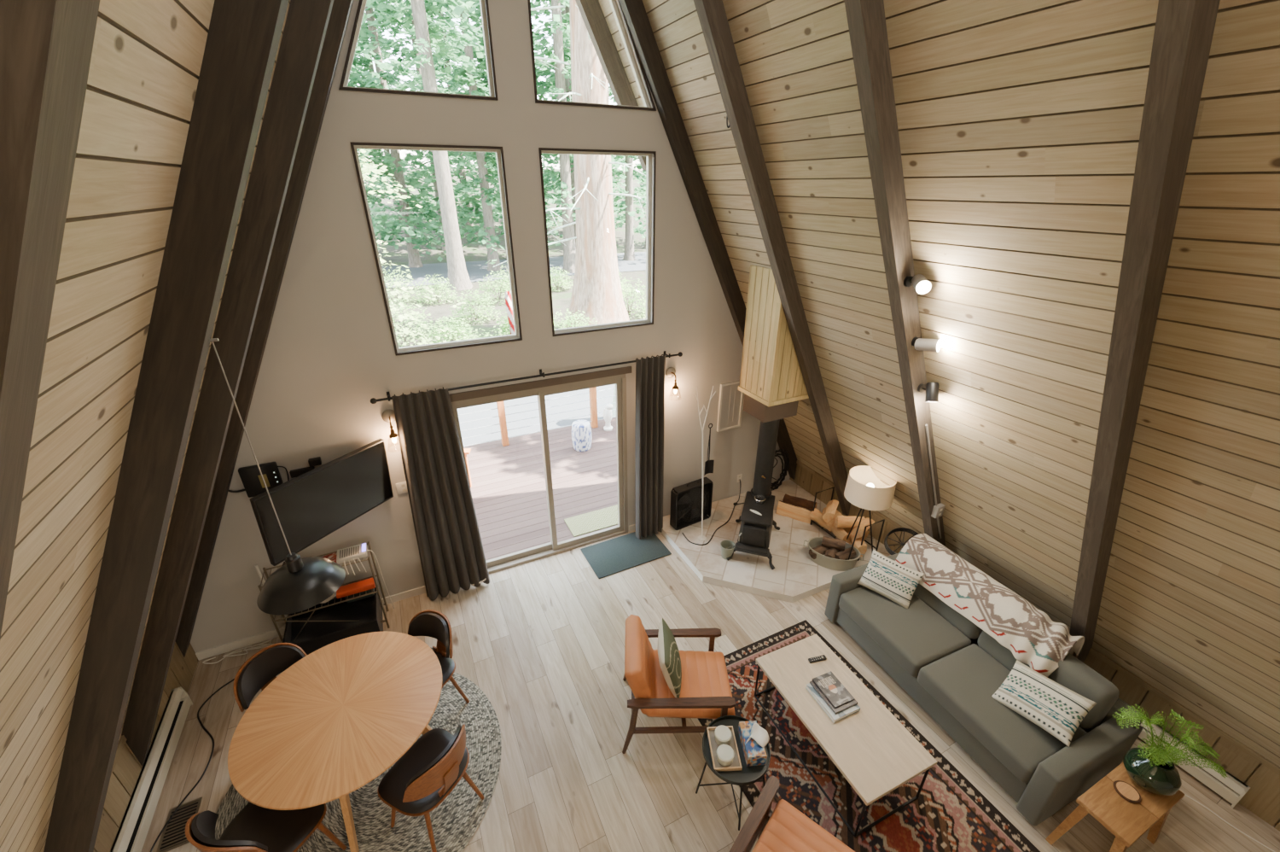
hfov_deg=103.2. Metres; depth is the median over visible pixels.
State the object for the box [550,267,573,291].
shrub
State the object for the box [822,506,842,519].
log
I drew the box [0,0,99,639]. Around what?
beam
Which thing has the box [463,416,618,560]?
deck
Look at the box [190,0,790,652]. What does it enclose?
wall
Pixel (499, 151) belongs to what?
window
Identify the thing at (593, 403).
cable railing
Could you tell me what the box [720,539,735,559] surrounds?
bucket
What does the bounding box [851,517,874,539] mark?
log
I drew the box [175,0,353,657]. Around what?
beam
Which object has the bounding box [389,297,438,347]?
shrub
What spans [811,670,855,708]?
book
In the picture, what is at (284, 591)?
pendant lamp
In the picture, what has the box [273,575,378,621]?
wire shelf
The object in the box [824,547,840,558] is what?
log
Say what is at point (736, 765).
tray
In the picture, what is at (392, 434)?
socket
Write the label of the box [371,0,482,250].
conifer tree
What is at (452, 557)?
curtain
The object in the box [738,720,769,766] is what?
tissue box
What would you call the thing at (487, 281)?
shrub
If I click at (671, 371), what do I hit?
wall sconce
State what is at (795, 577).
hearth
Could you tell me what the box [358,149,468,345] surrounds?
conifer tree
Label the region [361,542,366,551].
light
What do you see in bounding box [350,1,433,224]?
conifer tree
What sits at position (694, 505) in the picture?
grille
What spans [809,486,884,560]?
rack
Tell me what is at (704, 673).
seat cushion
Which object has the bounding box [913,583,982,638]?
cushion
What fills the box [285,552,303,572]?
socket
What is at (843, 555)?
log
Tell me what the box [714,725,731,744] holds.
ceramic jar
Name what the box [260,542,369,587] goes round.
wire shelf
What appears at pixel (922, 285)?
spotlight
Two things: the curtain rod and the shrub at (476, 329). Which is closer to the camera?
the curtain rod
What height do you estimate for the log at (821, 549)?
0.119 m
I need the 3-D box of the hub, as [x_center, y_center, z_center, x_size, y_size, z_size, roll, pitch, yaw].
[-2.603,1.149,4.590,0.240,0.042,0.170,-12,28,-23]
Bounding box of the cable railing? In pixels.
[458,387,616,446]
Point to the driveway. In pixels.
(491, 413)
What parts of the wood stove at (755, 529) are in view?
leg, leg, leg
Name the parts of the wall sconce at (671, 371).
plate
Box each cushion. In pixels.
[624,614,656,715]
[645,649,735,718]
[751,798,855,851]
[838,586,971,676]
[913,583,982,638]
[917,643,1087,783]
[977,629,1119,728]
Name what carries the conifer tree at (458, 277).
on the ground
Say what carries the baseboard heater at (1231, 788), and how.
attached to the wall at (1262, 798)
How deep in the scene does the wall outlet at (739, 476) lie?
6.78 m
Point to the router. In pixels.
(251, 478)
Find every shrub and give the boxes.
[383,267,418,304]
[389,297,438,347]
[412,273,459,305]
[426,315,475,343]
[448,288,500,324]
[458,325,506,339]
[476,270,510,306]
[494,261,509,290]
[494,313,510,335]
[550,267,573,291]
[553,308,597,329]
[618,271,629,297]
[620,277,645,319]
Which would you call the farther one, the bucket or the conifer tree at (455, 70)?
the conifer tree at (455, 70)
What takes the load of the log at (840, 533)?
in the rack
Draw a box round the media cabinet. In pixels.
[282,587,383,654]
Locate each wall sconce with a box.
[381,408,397,442]
[665,366,678,394]
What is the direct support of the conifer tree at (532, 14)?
on the ground
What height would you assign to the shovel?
0.629 m
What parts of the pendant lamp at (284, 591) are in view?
cord, lamp shade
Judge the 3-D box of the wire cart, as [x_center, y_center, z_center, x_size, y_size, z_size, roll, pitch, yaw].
[-2.860,1.597,4.678,0.838,0.860,0.258,-12,28,-23]
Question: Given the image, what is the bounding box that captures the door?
[449,366,631,573]
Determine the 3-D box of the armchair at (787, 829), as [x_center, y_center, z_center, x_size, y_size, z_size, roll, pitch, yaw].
[0.840,2.538,2.761,0.696,0.807,0.842,19,31,35]
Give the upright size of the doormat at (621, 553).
0.014 m
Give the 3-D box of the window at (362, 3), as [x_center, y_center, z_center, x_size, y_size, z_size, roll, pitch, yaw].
[-1.617,-3.409,3.316,1.089,2.130,0.122,-12,28,-23]
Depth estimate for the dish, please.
5.61 m
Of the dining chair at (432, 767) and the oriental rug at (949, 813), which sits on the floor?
the oriental rug at (949, 813)
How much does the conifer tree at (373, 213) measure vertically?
24.000 m
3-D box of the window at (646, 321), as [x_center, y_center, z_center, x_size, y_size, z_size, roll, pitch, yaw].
[-0.371,-1.703,4.798,1.089,1.591,0.122,-12,28,-23]
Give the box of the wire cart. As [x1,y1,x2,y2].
[257,541,389,642]
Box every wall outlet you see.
[395,481,407,494]
[736,473,742,482]
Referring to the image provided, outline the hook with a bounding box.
[726,115,729,127]
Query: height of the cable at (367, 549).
0.862 m
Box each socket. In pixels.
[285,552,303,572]
[389,429,397,437]
[672,382,678,389]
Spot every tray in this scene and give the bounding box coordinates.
[702,715,770,785]
[706,725,742,771]
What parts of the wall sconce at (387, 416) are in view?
plate, arm, light bulb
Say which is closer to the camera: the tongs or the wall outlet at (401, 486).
the wall outlet at (401, 486)
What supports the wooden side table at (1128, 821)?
on the floor
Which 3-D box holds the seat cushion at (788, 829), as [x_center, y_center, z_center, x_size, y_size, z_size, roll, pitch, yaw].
[0.897,2.548,2.845,0.550,0.160,0.658,19,31,35]
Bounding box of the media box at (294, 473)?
[289,465,314,477]
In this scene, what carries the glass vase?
on the wooden side table at (1128, 821)
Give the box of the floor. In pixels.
[141,529,1279,851]
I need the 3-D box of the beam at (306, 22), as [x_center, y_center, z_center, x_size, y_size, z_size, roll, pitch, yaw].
[-2.015,-1.011,2.787,3.288,6.766,0.110,-12,28,-23]
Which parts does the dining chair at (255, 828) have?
leg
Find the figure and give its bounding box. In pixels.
[603,403,613,430]
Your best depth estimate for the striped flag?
6.13 m
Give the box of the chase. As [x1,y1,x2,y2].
[738,264,808,422]
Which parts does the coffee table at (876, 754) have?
leg frame, leg frame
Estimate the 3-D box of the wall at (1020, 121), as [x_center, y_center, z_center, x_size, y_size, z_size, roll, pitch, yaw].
[2.130,-1.067,2.154,3.673,6.990,8.320,-12,28,-23]
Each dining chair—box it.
[185,801,346,851]
[233,642,307,711]
[377,723,484,851]
[407,609,469,702]
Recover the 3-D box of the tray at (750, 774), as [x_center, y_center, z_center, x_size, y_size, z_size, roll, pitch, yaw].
[0.642,2.159,3.399,0.450,0.035,0.450,20,32,36]
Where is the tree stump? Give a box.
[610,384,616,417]
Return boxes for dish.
[750,509,762,515]
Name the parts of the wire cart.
leg, leg, leg, leg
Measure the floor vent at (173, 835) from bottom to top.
0.005 m
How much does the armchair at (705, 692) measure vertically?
0.807 m
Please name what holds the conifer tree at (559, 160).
on the ground
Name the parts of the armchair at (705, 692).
leg, rail, armrest, armrest, leg, leg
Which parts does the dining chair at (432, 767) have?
leg, leg, leg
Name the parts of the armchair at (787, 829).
armrest, rail, leg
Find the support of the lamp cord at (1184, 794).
on the floor
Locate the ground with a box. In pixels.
[363,167,645,347]
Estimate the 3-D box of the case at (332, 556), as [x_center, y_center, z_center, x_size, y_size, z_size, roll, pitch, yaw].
[-2.788,1.199,4.503,0.190,0.025,0.140,-19,31,-34]
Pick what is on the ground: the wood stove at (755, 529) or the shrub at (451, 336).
the shrub at (451, 336)
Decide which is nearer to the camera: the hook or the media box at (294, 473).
the hook
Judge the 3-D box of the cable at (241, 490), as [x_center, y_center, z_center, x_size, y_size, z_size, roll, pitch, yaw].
[-3.192,0.579,4.257,0.482,0.467,0.044,-12,28,-23]
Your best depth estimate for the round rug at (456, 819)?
3.49 m
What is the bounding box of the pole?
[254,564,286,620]
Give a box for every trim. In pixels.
[110,734,126,774]
[575,0,646,170]
[796,459,1279,774]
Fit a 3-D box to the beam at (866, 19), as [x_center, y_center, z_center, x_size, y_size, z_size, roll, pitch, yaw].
[1.575,-1.172,3.240,3.471,6.859,0.095,-12,28,-23]
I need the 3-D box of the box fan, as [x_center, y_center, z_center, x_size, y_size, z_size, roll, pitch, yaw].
[0.631,0.929,6.209,0.544,0.588,0.130,-14,29,-28]
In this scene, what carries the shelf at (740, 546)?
attached to the wood stove at (755, 529)
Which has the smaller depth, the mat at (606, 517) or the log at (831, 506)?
the log at (831, 506)
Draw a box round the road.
[381,251,645,287]
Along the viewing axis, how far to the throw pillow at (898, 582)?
4.62 m
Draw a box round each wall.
[0,0,290,851]
[93,641,198,851]
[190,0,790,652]
[598,0,1279,766]
[789,459,1279,831]
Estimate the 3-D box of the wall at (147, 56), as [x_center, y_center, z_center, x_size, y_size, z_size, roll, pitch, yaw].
[-1.067,-0.412,0.738,3.442,6.803,8.320,-12,28,-23]
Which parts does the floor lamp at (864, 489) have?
leg, leg, light bulb, lamp shade, leg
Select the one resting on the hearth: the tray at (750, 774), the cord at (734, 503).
the cord at (734, 503)
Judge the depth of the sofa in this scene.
3.79 m
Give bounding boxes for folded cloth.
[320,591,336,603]
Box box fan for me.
[669,477,713,529]
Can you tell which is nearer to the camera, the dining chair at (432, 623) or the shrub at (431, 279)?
the dining chair at (432, 623)
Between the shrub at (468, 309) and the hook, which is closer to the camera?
the hook
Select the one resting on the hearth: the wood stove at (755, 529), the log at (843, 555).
the wood stove at (755, 529)
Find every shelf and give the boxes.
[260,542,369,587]
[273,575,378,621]
[734,541,769,557]
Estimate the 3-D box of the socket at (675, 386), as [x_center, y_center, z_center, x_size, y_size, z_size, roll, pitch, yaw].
[0.391,-0.446,5.599,0.072,0.065,0.072,-12,28,-23]
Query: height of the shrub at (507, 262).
1.453 m
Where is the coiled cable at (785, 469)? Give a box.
[770,448,789,490]
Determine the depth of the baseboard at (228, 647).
4.74 m
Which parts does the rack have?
frame, frame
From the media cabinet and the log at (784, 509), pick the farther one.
the log at (784, 509)
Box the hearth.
[661,479,890,602]
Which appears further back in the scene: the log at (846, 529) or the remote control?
the log at (846, 529)
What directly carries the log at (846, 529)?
in the rack
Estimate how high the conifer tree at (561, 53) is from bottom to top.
24.000 m
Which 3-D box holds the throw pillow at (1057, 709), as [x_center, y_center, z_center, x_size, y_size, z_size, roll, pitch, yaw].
[2.841,1.941,3.597,0.300,0.306,0.532,-12,28,-23]
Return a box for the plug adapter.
[308,456,321,466]
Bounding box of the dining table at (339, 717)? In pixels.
[227,631,442,851]
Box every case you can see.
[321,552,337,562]
[336,577,375,598]
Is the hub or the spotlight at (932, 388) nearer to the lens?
the spotlight at (932, 388)
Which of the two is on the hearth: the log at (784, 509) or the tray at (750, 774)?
the log at (784, 509)
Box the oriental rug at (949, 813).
[697,619,1040,851]
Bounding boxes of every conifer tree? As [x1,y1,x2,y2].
[347,0,446,275]
[347,0,479,267]
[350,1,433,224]
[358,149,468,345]
[361,0,489,290]
[364,148,402,244]
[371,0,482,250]
[408,0,563,271]
[426,0,503,226]
[446,5,561,259]
[451,0,645,328]
[466,0,561,229]
[491,0,644,273]
[492,12,558,209]
[534,0,620,247]
[542,8,625,223]
[552,160,625,217]
[574,86,645,260]
[609,94,645,248]
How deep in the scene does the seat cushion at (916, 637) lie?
4.38 m
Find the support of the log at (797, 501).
on the hearth
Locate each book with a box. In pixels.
[805,682,860,722]
[809,680,857,714]
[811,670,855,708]
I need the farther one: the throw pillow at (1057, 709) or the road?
the road
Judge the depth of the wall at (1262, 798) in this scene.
3.78 m
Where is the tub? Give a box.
[802,536,864,570]
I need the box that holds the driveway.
[457,384,614,446]
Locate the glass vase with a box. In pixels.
[1122,747,1181,795]
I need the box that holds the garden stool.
[571,419,591,451]
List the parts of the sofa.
arm, frame, arm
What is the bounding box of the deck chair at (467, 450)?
[464,448,471,487]
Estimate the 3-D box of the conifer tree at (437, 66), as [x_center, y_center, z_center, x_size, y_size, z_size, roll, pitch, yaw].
[-13.983,-26.305,37.933,7.201,24.000,7.484,-14,29,-27]
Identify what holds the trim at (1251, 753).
attached to the wall at (1262, 798)
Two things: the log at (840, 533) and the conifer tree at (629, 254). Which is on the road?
the conifer tree at (629, 254)
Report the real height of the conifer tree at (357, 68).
24.000 m
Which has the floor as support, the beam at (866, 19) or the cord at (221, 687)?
the cord at (221, 687)
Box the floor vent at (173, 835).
[156,796,202,851]
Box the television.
[249,438,393,565]
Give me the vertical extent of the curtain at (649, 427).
2.237 m
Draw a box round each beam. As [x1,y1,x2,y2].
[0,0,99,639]
[43,0,288,851]
[121,0,333,765]
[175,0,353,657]
[618,0,797,479]
[693,0,850,516]
[843,0,945,546]
[1069,0,1220,662]
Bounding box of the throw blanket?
[895,533,1084,676]
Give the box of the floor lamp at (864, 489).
[843,465,896,559]
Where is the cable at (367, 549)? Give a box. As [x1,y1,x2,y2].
[337,549,394,608]
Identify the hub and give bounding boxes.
[336,542,366,563]
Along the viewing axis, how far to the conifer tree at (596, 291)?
15.57 m
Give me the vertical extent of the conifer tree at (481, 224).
24.000 m
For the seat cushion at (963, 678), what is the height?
0.185 m
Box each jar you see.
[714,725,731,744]
[716,744,734,766]
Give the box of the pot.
[753,494,765,504]
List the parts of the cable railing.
post, post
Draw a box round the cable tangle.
[202,624,285,663]
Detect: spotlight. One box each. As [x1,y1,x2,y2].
[903,273,931,294]
[911,336,941,352]
[917,381,938,401]
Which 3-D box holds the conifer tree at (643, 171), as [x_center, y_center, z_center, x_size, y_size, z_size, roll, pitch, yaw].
[0.759,-24.880,34.944,7.146,24.000,7.808,10,27,20]
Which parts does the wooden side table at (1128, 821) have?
leg, leg, leg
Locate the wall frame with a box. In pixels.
[716,379,744,431]
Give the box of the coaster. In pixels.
[1113,779,1141,802]
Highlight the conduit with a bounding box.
[925,424,945,538]
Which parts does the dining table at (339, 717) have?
leg, leg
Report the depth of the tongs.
5.60 m
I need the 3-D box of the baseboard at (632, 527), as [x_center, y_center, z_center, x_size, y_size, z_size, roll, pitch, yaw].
[0.010,1.242,6.334,0.315,0.085,0.014,-12,28,-23]
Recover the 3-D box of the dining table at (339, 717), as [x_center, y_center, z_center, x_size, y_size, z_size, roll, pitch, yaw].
[-1.978,2.190,3.538,1.244,0.735,1.244,-20,32,-36]
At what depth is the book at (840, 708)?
3.67 m
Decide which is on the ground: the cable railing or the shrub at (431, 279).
the shrub at (431, 279)
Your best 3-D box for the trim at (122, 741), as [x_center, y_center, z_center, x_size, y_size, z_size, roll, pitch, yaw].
[-2.318,3.099,1.286,0.012,0.047,7.600,-12,28,-23]
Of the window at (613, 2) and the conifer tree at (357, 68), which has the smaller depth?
the window at (613, 2)
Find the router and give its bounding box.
[238,461,283,497]
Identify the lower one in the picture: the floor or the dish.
the floor
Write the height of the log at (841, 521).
0.172 m
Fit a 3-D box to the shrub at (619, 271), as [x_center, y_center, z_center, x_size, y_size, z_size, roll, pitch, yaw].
[-1.370,-6.334,22.312,2.014,1.294,2.040,7,26,14]
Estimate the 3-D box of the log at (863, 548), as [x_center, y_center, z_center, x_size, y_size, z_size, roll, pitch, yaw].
[2.451,1.313,5.739,0.110,0.166,0.300,1,25,2]
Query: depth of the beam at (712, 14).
4.17 m
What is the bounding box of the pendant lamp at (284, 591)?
[209,337,345,615]
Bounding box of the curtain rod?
[370,350,682,403]
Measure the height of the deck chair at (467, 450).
0.868 m
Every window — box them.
[338,0,498,100]
[349,141,522,355]
[527,0,656,110]
[538,147,656,336]
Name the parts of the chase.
panel, panel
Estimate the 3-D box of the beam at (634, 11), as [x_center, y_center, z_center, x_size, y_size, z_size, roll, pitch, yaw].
[0.600,-2.028,5.044,3.471,6.859,0.095,-12,28,-23]
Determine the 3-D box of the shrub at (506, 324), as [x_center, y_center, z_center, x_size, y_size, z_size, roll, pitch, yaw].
[-4.100,-3.324,16.495,1.334,0.839,1.333,-12,28,-23]
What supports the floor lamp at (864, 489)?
on the hearth
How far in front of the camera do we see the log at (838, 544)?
5.59 m
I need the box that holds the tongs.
[706,428,710,472]
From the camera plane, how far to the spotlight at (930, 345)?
3.57 m
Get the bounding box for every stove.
[726,418,779,569]
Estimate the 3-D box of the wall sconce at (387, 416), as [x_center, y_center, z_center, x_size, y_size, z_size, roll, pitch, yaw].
[-2.181,0.041,4.470,0.146,0.332,0.193,-12,28,-23]
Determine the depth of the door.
5.46 m
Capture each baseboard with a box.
[195,585,426,660]
[628,523,635,531]
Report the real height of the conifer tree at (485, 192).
24.000 m
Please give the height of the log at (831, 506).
0.160 m
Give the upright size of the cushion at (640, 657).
0.453 m
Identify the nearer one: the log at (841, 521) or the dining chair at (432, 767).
the dining chair at (432, 767)
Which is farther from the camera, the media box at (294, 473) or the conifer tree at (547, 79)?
the conifer tree at (547, 79)
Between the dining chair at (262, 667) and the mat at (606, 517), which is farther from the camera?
the mat at (606, 517)
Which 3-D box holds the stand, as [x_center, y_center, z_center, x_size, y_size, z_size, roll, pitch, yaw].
[0.690,0.471,5.620,0.252,1.921,0.124,-12,28,-23]
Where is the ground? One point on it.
(561, 299)
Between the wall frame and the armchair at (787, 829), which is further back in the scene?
the wall frame
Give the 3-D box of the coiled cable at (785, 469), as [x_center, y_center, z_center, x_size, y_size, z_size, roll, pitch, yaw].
[1.839,0.596,6.886,0.431,0.639,0.066,-12,28,-23]
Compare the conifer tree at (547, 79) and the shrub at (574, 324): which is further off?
the conifer tree at (547, 79)
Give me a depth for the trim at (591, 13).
4.72 m
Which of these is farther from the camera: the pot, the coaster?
the pot
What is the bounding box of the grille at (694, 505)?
[678,488,709,522]
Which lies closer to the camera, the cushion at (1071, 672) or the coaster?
the coaster
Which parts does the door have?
panel, panel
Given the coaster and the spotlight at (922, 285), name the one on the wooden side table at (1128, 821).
the coaster
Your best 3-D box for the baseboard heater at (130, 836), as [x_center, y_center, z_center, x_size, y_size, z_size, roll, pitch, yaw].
[-3.095,2.765,2.968,0.070,0.215,2.894,-12,28,-23]
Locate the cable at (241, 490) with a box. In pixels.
[228,465,289,492]
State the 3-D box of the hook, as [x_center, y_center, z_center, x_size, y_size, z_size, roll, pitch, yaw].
[0.671,-2.360,3.807,0.044,0.220,0.012,-12,28,-23]
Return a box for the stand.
[694,385,715,541]
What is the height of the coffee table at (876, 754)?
0.430 m
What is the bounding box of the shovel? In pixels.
[704,423,714,475]
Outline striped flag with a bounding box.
[505,290,515,334]
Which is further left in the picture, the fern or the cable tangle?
the cable tangle
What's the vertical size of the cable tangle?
0.200 m
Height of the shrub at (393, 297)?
1.380 m
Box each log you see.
[776,500,813,523]
[782,493,816,510]
[808,544,830,558]
[809,507,834,531]
[821,535,845,550]
[822,499,838,522]
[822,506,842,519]
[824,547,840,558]
[830,518,849,543]
[833,515,865,528]
[835,546,855,559]
[843,527,869,541]
[848,529,866,556]
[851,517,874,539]
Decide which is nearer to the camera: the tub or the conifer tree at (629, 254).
the tub
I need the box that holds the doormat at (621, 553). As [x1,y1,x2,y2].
[580,531,671,578]
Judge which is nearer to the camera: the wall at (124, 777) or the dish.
the wall at (124, 777)
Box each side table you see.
[695,715,770,830]
[1045,762,1184,851]
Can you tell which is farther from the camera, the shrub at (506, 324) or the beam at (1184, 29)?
the shrub at (506, 324)
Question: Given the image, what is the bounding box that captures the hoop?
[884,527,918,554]
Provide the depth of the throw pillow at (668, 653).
3.75 m
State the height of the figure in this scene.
0.495 m
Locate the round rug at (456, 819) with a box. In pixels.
[215,671,501,851]
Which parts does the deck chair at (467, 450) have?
armrest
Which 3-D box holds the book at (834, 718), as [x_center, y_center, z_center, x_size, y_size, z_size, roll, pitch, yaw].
[1.422,2.007,3.755,0.235,0.034,0.305,-10,27,-21]
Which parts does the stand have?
twig arm, twig arm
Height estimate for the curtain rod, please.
0.060 m
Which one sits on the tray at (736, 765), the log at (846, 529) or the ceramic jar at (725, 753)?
the ceramic jar at (725, 753)
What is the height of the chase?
1.558 m
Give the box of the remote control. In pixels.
[808,654,826,663]
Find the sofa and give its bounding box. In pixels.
[824,547,1143,826]
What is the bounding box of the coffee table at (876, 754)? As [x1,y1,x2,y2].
[754,634,937,837]
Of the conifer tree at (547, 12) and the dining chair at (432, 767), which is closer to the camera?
the dining chair at (432, 767)
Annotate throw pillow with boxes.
[657,617,681,697]
[857,548,925,608]
[992,659,1097,746]
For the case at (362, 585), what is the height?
0.060 m
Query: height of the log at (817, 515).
0.172 m
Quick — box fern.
[1112,704,1227,777]
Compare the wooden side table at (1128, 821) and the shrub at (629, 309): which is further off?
the shrub at (629, 309)
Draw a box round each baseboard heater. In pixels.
[110,686,192,851]
[1119,698,1250,808]
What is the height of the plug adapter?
0.060 m
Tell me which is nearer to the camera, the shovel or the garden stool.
the shovel
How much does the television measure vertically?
0.623 m
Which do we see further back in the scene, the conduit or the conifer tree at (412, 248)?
the conifer tree at (412, 248)
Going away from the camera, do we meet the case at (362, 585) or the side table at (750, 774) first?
the side table at (750, 774)
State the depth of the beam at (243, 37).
1.82 m
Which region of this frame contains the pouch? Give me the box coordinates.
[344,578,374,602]
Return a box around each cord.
[149,678,234,851]
[681,478,740,545]
[1184,793,1275,851]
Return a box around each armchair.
[622,614,735,753]
[729,774,879,851]
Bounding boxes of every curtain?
[391,386,489,600]
[634,354,665,539]
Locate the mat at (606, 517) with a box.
[564,504,618,536]
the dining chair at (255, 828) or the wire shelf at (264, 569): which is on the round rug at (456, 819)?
the dining chair at (255, 828)
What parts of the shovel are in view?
blade, handle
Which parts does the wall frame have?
panel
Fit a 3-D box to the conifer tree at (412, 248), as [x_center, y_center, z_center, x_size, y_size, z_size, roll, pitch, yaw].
[-13.545,-20.558,25.819,7.804,24.000,7.176,11,27,21]

